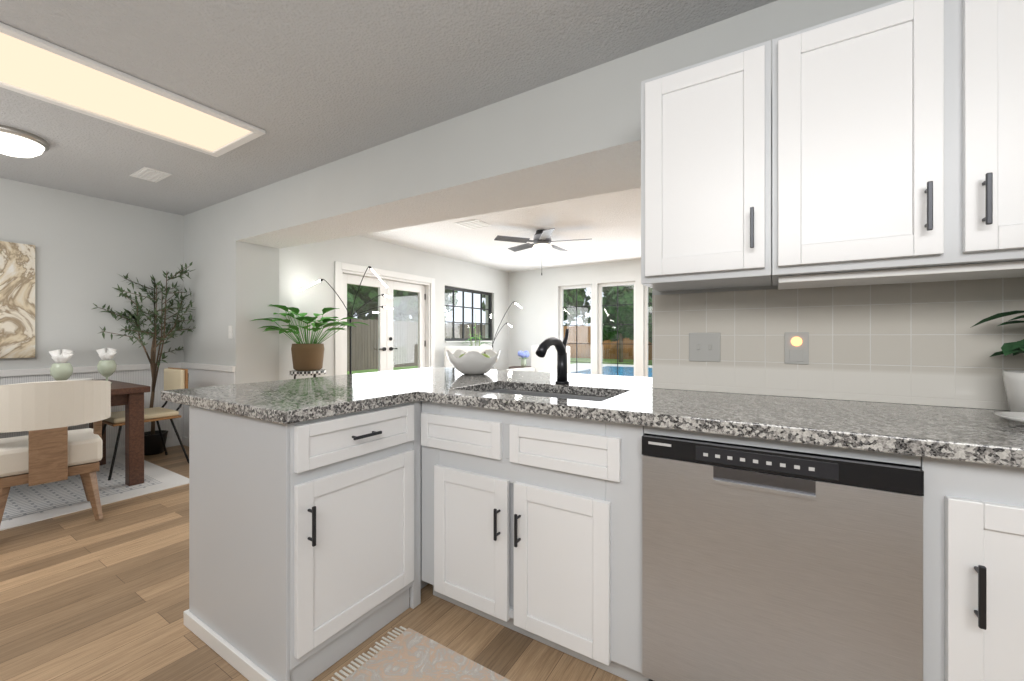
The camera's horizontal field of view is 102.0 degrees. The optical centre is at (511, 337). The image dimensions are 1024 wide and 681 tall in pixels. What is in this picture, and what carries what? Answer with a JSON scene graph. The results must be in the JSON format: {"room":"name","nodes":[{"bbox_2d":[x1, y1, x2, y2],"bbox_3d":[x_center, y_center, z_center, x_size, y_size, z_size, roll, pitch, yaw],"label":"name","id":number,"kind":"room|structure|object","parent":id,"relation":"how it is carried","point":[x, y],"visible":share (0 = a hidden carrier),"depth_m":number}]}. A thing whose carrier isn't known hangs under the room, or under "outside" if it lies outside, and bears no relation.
{"room":"kitchen","nodes":[
{"label":"kitchen","id":0,"kind":"room"},
{"bbox_2d":[0,178,183,369],"bbox_3d":[-4.543,-0.080,2.957,0.200,2.440,3.600,0,0,32],"label":"wall","id":1,"kind":"structure","parent":0,"point":[89,250],"depth_m":3.82},
{"bbox_2d":[0,241,34,357],"bbox_3d":[-4.247,-0.305,3.208,0.034,0.950,0.740,0,0,32],"label":"canvas art","id":2,"kind":"object","parent":1,"relation":"attached to","point":[17,300],"visible":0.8,"depth_m":3.43},
{"bbox_2d":[0,362,179,457],"bbox_3d":[-4.392,0.702,2.980,0.029,0.874,3.398,0,0,32],"label":"trim","id":3,"kind":"structure","parent":1,"relation":"attached to","point":[140,374],"depth_m":3.99},
{"bbox_2d":[184,197,278,383],"bbox_3d":[-3.009,-0.080,4.356,1.320,2.440,0.400,0,0,32],"label":"wall","id":4,"kind":"structure","parent":0,"point":[233,282],"depth_m":4.04},
{"bbox_2d":[180,362,234,446],"bbox_3d":[-3.026,0.702,4.111,1.088,0.874,0.033,0,0,32],"label":"trim","id":5,"kind":"structure","parent":4,"relation":"attached to","point":[204,375],"depth_m":4.18},
{"bbox_2d":[228,326,232,338],"bbox_3d":[-2.634,-0.050,3.880,0.070,0.120,0.009,0,0,32],"label":"light switch","id":6,"kind":"object","parent":4,"relation":"attached to","point":[230,331],"visible":1,"depth_m":3.88},
{"bbox_2d":[0,445,627,680],"bbox_3d":[0.047,1.190,3.208,7.720,0.100,8.890,0,0,32],"label":"floor","id":7,"kind":"structure","parent":0,"point":[85,595],"depth_m":1.70},
{"bbox_2d":[0,455,188,530],"bbox_3d":[-3.712,1.135,2.674,1.430,0.007,2.300,0,0,32],"label":"dining rug","id":8,"kind":"object","parent":7,"relation":"on","point":[26,504],"visible":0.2,"depth_m":3.03},
{"bbox_2d":[0,380,110,524],"bbox_3d":[-2.872,0.693,2.560,0.568,0.873,0.570,0,0,32],"label":"barrel chair","id":9,"kind":"object","parent":8,"relation":"on","point":[49,448],"visible":1,"depth_m":2.40},
{"bbox_2d":[89,379,150,485],"bbox_3d":[-3.697,0.755,2.811,1.050,0.751,1.650,0,0,32],"label":"dining table","id":10,"kind":"object","parent":8,"relation":"on","point":[130,396],"visible":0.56,"depth_m":3.18},
{"bbox_2d":[49,349,73,380],"bbox_3d":[-3.348,0.232,2.907,0.400,0.294,0.383,0,0,32],"label":"tableware","id":11,"kind":"object","parent":10,"relation":"on","point":[61,368],"visible":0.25,"depth_m":2.98},
{"bbox_2d":[67,348,116,382],"bbox_3d":[-3.393,0.232,3.289,0.400,0.294,0.383,0,0,32],"label":"tableware","id":12,"kind":"object","parent":10,"relation":"on","point":[106,366],"visible":0.6,"depth_m":3.35},
{"bbox_2d":[102,367,188,479],"bbox_3d":[-3.237,0.707,3.632,0.517,0.842,0.565,0,0,32],"label":"chair","id":13,"kind":"object","parent":8,"relation":"on","point":[175,378],"visible":0.73,"depth_m":3.68},
{"bbox_2d":[93,262,195,455],"bbox_3d":[-3.454,0.201,3.949,0.516,1.877,0.683,0,0,32],"label":"tree","id":14,"kind":"object","parent":7,"relation":"on","point":[153,444],"visible":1,"depth_m":4.05},
{"bbox_2d":[184,401,428,680],"bbox_3d":[-0.665,0.703,1.949,0.759,0.872,1.193,0,0,32],"label":"base cabinet","id":15,"kind":"object","parent":7,"relation":"on","point":[305,550],"visible":0.88,"depth_m":1.45},
{"bbox_2d":[161,367,1023,467],"bbox_3d":[0.740,0.245,1.366,4.187,0.040,1.700,0,0,32],"label":"countertop","id":16,"kind":"structure","parent":15,"relation":"on","point":[983,436],"depth_m":1.37},
{"bbox_2d":[446,349,499,374],"bbox_3d":[-0.228,0.150,2.551,0.332,0.147,0.334,0,0,32],"label":"bowl","id":17,"kind":"object","parent":16,"relation":"on","point":[472,362],"visible":1,"depth_m":2.45},
{"bbox_2d":[484,389,610,401],"bbox_3d":[0.122,0.367,1.799,0.726,0.203,0.426,0,0,32],"label":"sink","id":18,"kind":"object","parent":16,"relation":"in","point":[558,395],"visible":0.1,"depth_m":1.98},
{"bbox_2d":[536,329,568,383],"bbox_3d":[0.198,0.090,1.939,0.068,0.267,0.310,0,0,32],"label":"faucet","id":19,"kind":"object","parent":16,"relation":"on","point":[547,343],"visible":1,"depth_m":1.99},
{"bbox_2d":[970,310,1023,411],"bbox_3d":[1.495,0.041,1.149,0.293,0.367,0.239,0,0,32],"label":"potted plant","id":20,"kind":"object","parent":16,"relation":"on","point":[1014,383],"visible":0.94,"depth_m":1.19},
{"bbox_2d":[994,411,1023,423],"bbox_3d":[1.344,0.211,1.047,0.170,0.018,0.170,0,0,32],"label":"dish","id":21,"kind":"object","parent":16,"relation":"on","point":[1016,416],"visible":0.98,"depth_m":1.10},
{"bbox_2d":[251,304,369,378],"bbox_3d":[-2.059,0.407,4.271,0.821,1.465,1.093,0,0,32],"label":"potted plant","id":22,"kind":"object","parent":7,"relation":"on","point":[307,358],"visible":0.98,"depth_m":4.17},
{"bbox_2d":[299,266,392,373],"bbox_3d":[-1.766,0.160,4.629,0.676,1.959,0.866,0,0,32],"label":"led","id":23,"kind":"object","parent":7,"relation":"on","point":[350,344],"visible":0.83,"depth_m":4.76},
{"bbox_2d":[329,626,510,680],"bbox_3d":[0.108,1.136,0.882,1.758,0.006,0.710,0,0,32],"label":"runner rug","id":24,"kind":"object","parent":7,"relation":"on","point":[408,654],"visible":1,"depth_m":1.44},
{"bbox_2d":[444,346,492,368],"bbox_3d":[-0.643,0.639,6.248,0.800,1.000,0.780,0,0,-8],"label":"armchair","id":25,"kind":"object","parent":7,"relation":"on","point":[467,349],"visible":0.04,"depth_m":6.50},
{"bbox_2d":[464,319,491,345],"bbox_3d":[-0.543,0.375,6.970,0.532,1.528,0.651,0,0,32],"label":"potted plant","id":26,"kind":"object","parent":7,"relation":"on","point":[475,338],"visible":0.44,"depth_m":6.95},
{"bbox_2d":[490,302,521,347],"bbox_3d":[-0.146,0.259,7.278,0.738,1.761,0.696,0,0,32],"label":"led","id":27,"kind":"object","parent":7,"relation":"on","point":[500,323],"visible":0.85,"depth_m":7.35},
{"bbox_2d":[421,401,650,680],"bbox_3d":[0.152,0.703,1.758,0.935,0.872,0.652,0,0,32],"label":"base cabinet","id":28,"kind":"object","parent":7,"relation":"on","point":[532,525],"visible":0.83,"depth_m":1.46},
{"bbox_2d":[644,426,920,465],"bbox_3d":[0.675,0.281,1.120,0.623,0.028,0.015,0,0,32],"label":"rail","id":29,"kind":"object","parent":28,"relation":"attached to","point":[851,453],"visible":0.64,"depth_m":1.08},
{"bbox_2d":[507,345,569,372],"bbox_3d":[0.430,0.639,6.818,0.800,1.000,0.780,0,0,42],"label":"armchair","id":30,"kind":"object","parent":7,"relation":"on","point":[547,362],"visible":0.19,"depth_m":7.00},
{"bbox_2d":[642,433,923,680],"bbox_3d":[0.815,0.719,1.345,0.619,0.841,0.616,0,0,32],"label":"dishwasher","id":31,"kind":"object","parent":7,"relation":"on","point":[763,564],"visible":1,"depth_m":1.07},
{"bbox_2d":[918,457,1023,680],"bbox_3d":[1.508,0.703,0.910,1.008,0.872,0.652,0,0,32],"label":"base cabinet","id":32,"kind":"object","parent":7,"relation":"on","point":[973,571],"visible":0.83,"depth_m":0.89},
{"bbox_2d":[0,0,776,271],"bbox_3d":[0.047,-1.350,3.208,7.720,0.100,8.890,0,0,32],"label":"ceiling","id":33,"kind":"structure","parent":0,"point":[306,85],"depth_m":2.09},
{"bbox_2d":[0,124,49,157],"bbox_3d":[-3.220,-1.236,2.660,0.340,0.126,0.340,0,0,32],"label":"dome ceiling light","id":34,"kind":"object","parent":33,"relation":"attached to","point":[15,142],"visible":1,"depth_m":2.63},
{"bbox_2d":[0,32,250,151],"bbox_3d":[-2.467,-1.294,1.742,0.550,0.008,2.340,0,0,32],"label":"panel","id":35,"kind":"object","parent":33,"relation":"attached to","point":[30,67],"visible":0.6,"depth_m":2.21},
{"bbox_2d":[0,22,265,156],"bbox_3d":[-2.467,-1.288,1.742,0.650,0.021,2.440,0,0,32],"label":"recessed light","id":36,"kind":"object","parent":33,"relation":"in","point":[255,133],"visible":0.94,"depth_m":2.22},
{"bbox_2d":[130,167,171,181],"bbox_3d":[-2.884,-1.294,3.311,0.320,0.011,0.170,0,0,32],"label":"ceiling vent","id":37,"kind":"object","parent":33,"relation":"in","point":[149,174],"visible":0.92,"depth_m":3.29},
{"bbox_2d":[455,219,490,228],"bbox_3d":[-0.446,-1.294,4.759,0.300,0.011,0.300,0,0,32],"label":"ceiling vent","id":38,"kind":"object","parent":33,"relation":"in","point":[472,224],"visible":0.98,"depth_m":4.74},
{"bbox_2d":[494,228,592,274],"bbox_3d":[0.391,-1.024,5.095,1.179,0.549,1.127,0,0,32],"label":"ceiling fan","id":39,"kind":"object","parent":33,"relation":"hanging from","point":[541,241],"visible":1,"depth_m":4.97},
{"bbox_2d":[279,235,508,379],"bbox_3d":[-1.344,-0.080,6.435,0.200,2.440,4.890,0,0,32],"label":"wall","id":40,"kind":"structure","parent":0,"point":[303,266],"depth_m":5.34},
{"bbox_2d":[335,261,434,374],"bbox_3d":[-1.749,0.112,5.769,0.217,2.054,1.740,0,0,32],"label":"french door","id":41,"kind":"structure","parent":40,"relation":"in","point":[425,290],"depth_m":5.74},
{"bbox_2d":[445,286,494,341],"bbox_3d":[-0.741,-0.380,7.278,0.130,0.919,1.398,0,0,32],"label":"window","id":42,"kind":"structure","parent":40,"relation":"in","point":[462,338],"depth_m":7.32},
{"bbox_2d":[236,46,651,247],"bbox_3d":[-0.801,-1.097,3.106,3.750,0.405,0.620,0,0,32],"label":"wall","id":43,"kind":"structure","parent":0,"point":[576,135],"depth_m":2.47},
{"bbox_2d":[509,351,530,368],"bbox_3d":[0.217,0.693,7.706,0.560,0.895,0.560,0,0,32],"label":"hydrangea","id":44,"kind":"object","parent":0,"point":[524,355],"visible":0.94,"depth_m":7.66},
{"bbox_2d":[509,259,644,376],"bbox_3d":[2.803,-0.080,6.609,6.650,2.440,0.200,0,0,32],"label":"wall","id":45,"kind":"structure","parent":0,"point":[534,295],"depth_m":7.76},
{"bbox_2d":[560,281,651,376],"bbox_3d":[1.831,-0.042,7.157,2.238,1.814,0.160,0,0,32],"label":"window","id":46,"kind":"structure","parent":45,"relation":"in","point":[601,314],"depth_m":7.35},
{"bbox_2d":[652,0,1009,410],"bbox_3d":[1.913,-0.080,1.411,2.650,2.440,0.620,0,0,32],"label":"wall","id":47,"kind":"structure","parent":0,"point":[769,21],"depth_m":1.65},
{"bbox_2d":[641,28,808,291],"bbox_3d":[0.772,-0.580,1.553,0.493,0.760,0.341,0,0,32],"label":"upper cabinet","id":48,"kind":"object","parent":47,"relation":"attached to","point":[706,125],"depth_m":1.39},
{"bbox_2d":[652,277,1023,409],"bbox_3d":[1.661,0.018,1.196,2.446,0.411,0.008,0,0,32],"label":"tile panel","id":49,"kind":"object","parent":47,"relation":"attached to","point":[921,343],"visible":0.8,"depth_m":1.47},
{"bbox_2d":[689,333,719,361],"bbox_3d":[0.799,0.040,1.724,0.120,0.120,0.010,0,0,32],"label":"switch plate","id":50,"kind":"object","parent":49,"relation":"attached to","point":[704,347],"visible":1,"depth_m":1.72},
{"bbox_2d":[785,332,808,363],"bbox_3d":[1.068,0.040,1.557,0.075,0.120,0.008,0,0,32],"label":"plate","id":51,"kind":"object","parent":49,"relation":"attached to","point":[796,347],"visible":1,"depth_m":1.55},
{"bbox_2d":[801,0,1023,287],"bbox_3d":[1.412,-0.580,1.153,1.326,0.760,0.341,0,0,32],"label":"upper cabinet","id":52,"kind":"object","parent":47,"relation":"attached to","point":[897,141],"depth_m":1.15},
{"label":"outside","id":53,"kind":"structure","parent":0,"visible":0},
{"bbox_2d":[347,358,651,373],"bbox_3d":[4.715,1.330,16.982,80.000,0.120,90.000,0,0,32],"label":"lawn","id":54,"kind":"structure","parent":53,"point":[606,361],"depth_m":21.02},
{"bbox_2d":[347,284,458,329],"bbox_3d":[-9.260,-3.664,15.944,12.375,9.868,30.586,0,0,32],"label":"trees","id":55,"kind":"object","parent":54,"relation":"on","point":[399,305],"depth_m":19.53},
{"bbox_2d":[347,319,484,370],"bbox_3d":[-6.732,0.270,14.701,0.020,2.000,29.992,0,0,32],"label":"fence","id":56,"kind":"object","parent":54,"relation":"on","point":[374,348],"depth_m":17.56},
{"bbox_2d":[482,285,651,361],"bbox_3d":[9.375,-3.537,23.502,27.294,9.615,15.328,0,0,32],"label":"trees","id":57,"kind":"object","parent":54,"relation":"on","point":[624,313],"depth_m":21.07},
{"bbox_2d":[563,326,651,359],"bbox_3d":[12.029,0.270,20.666,25.492,1.999,0.020,0,0,32],"label":"fence","id":58,"kind":"object","parent":54,"relation":"on","point":[580,333],"depth_m":25.23},
{"bbox_2d":[570,363,651,376],"bbox_3d":[5.018,1.255,12.276,11.500,0.030,11.660,0,0,32],"label":"swimming pool","id":59,"kind":"object","parent":54,"relation":"on","point":[606,370],"depth_m":16.04}
]}

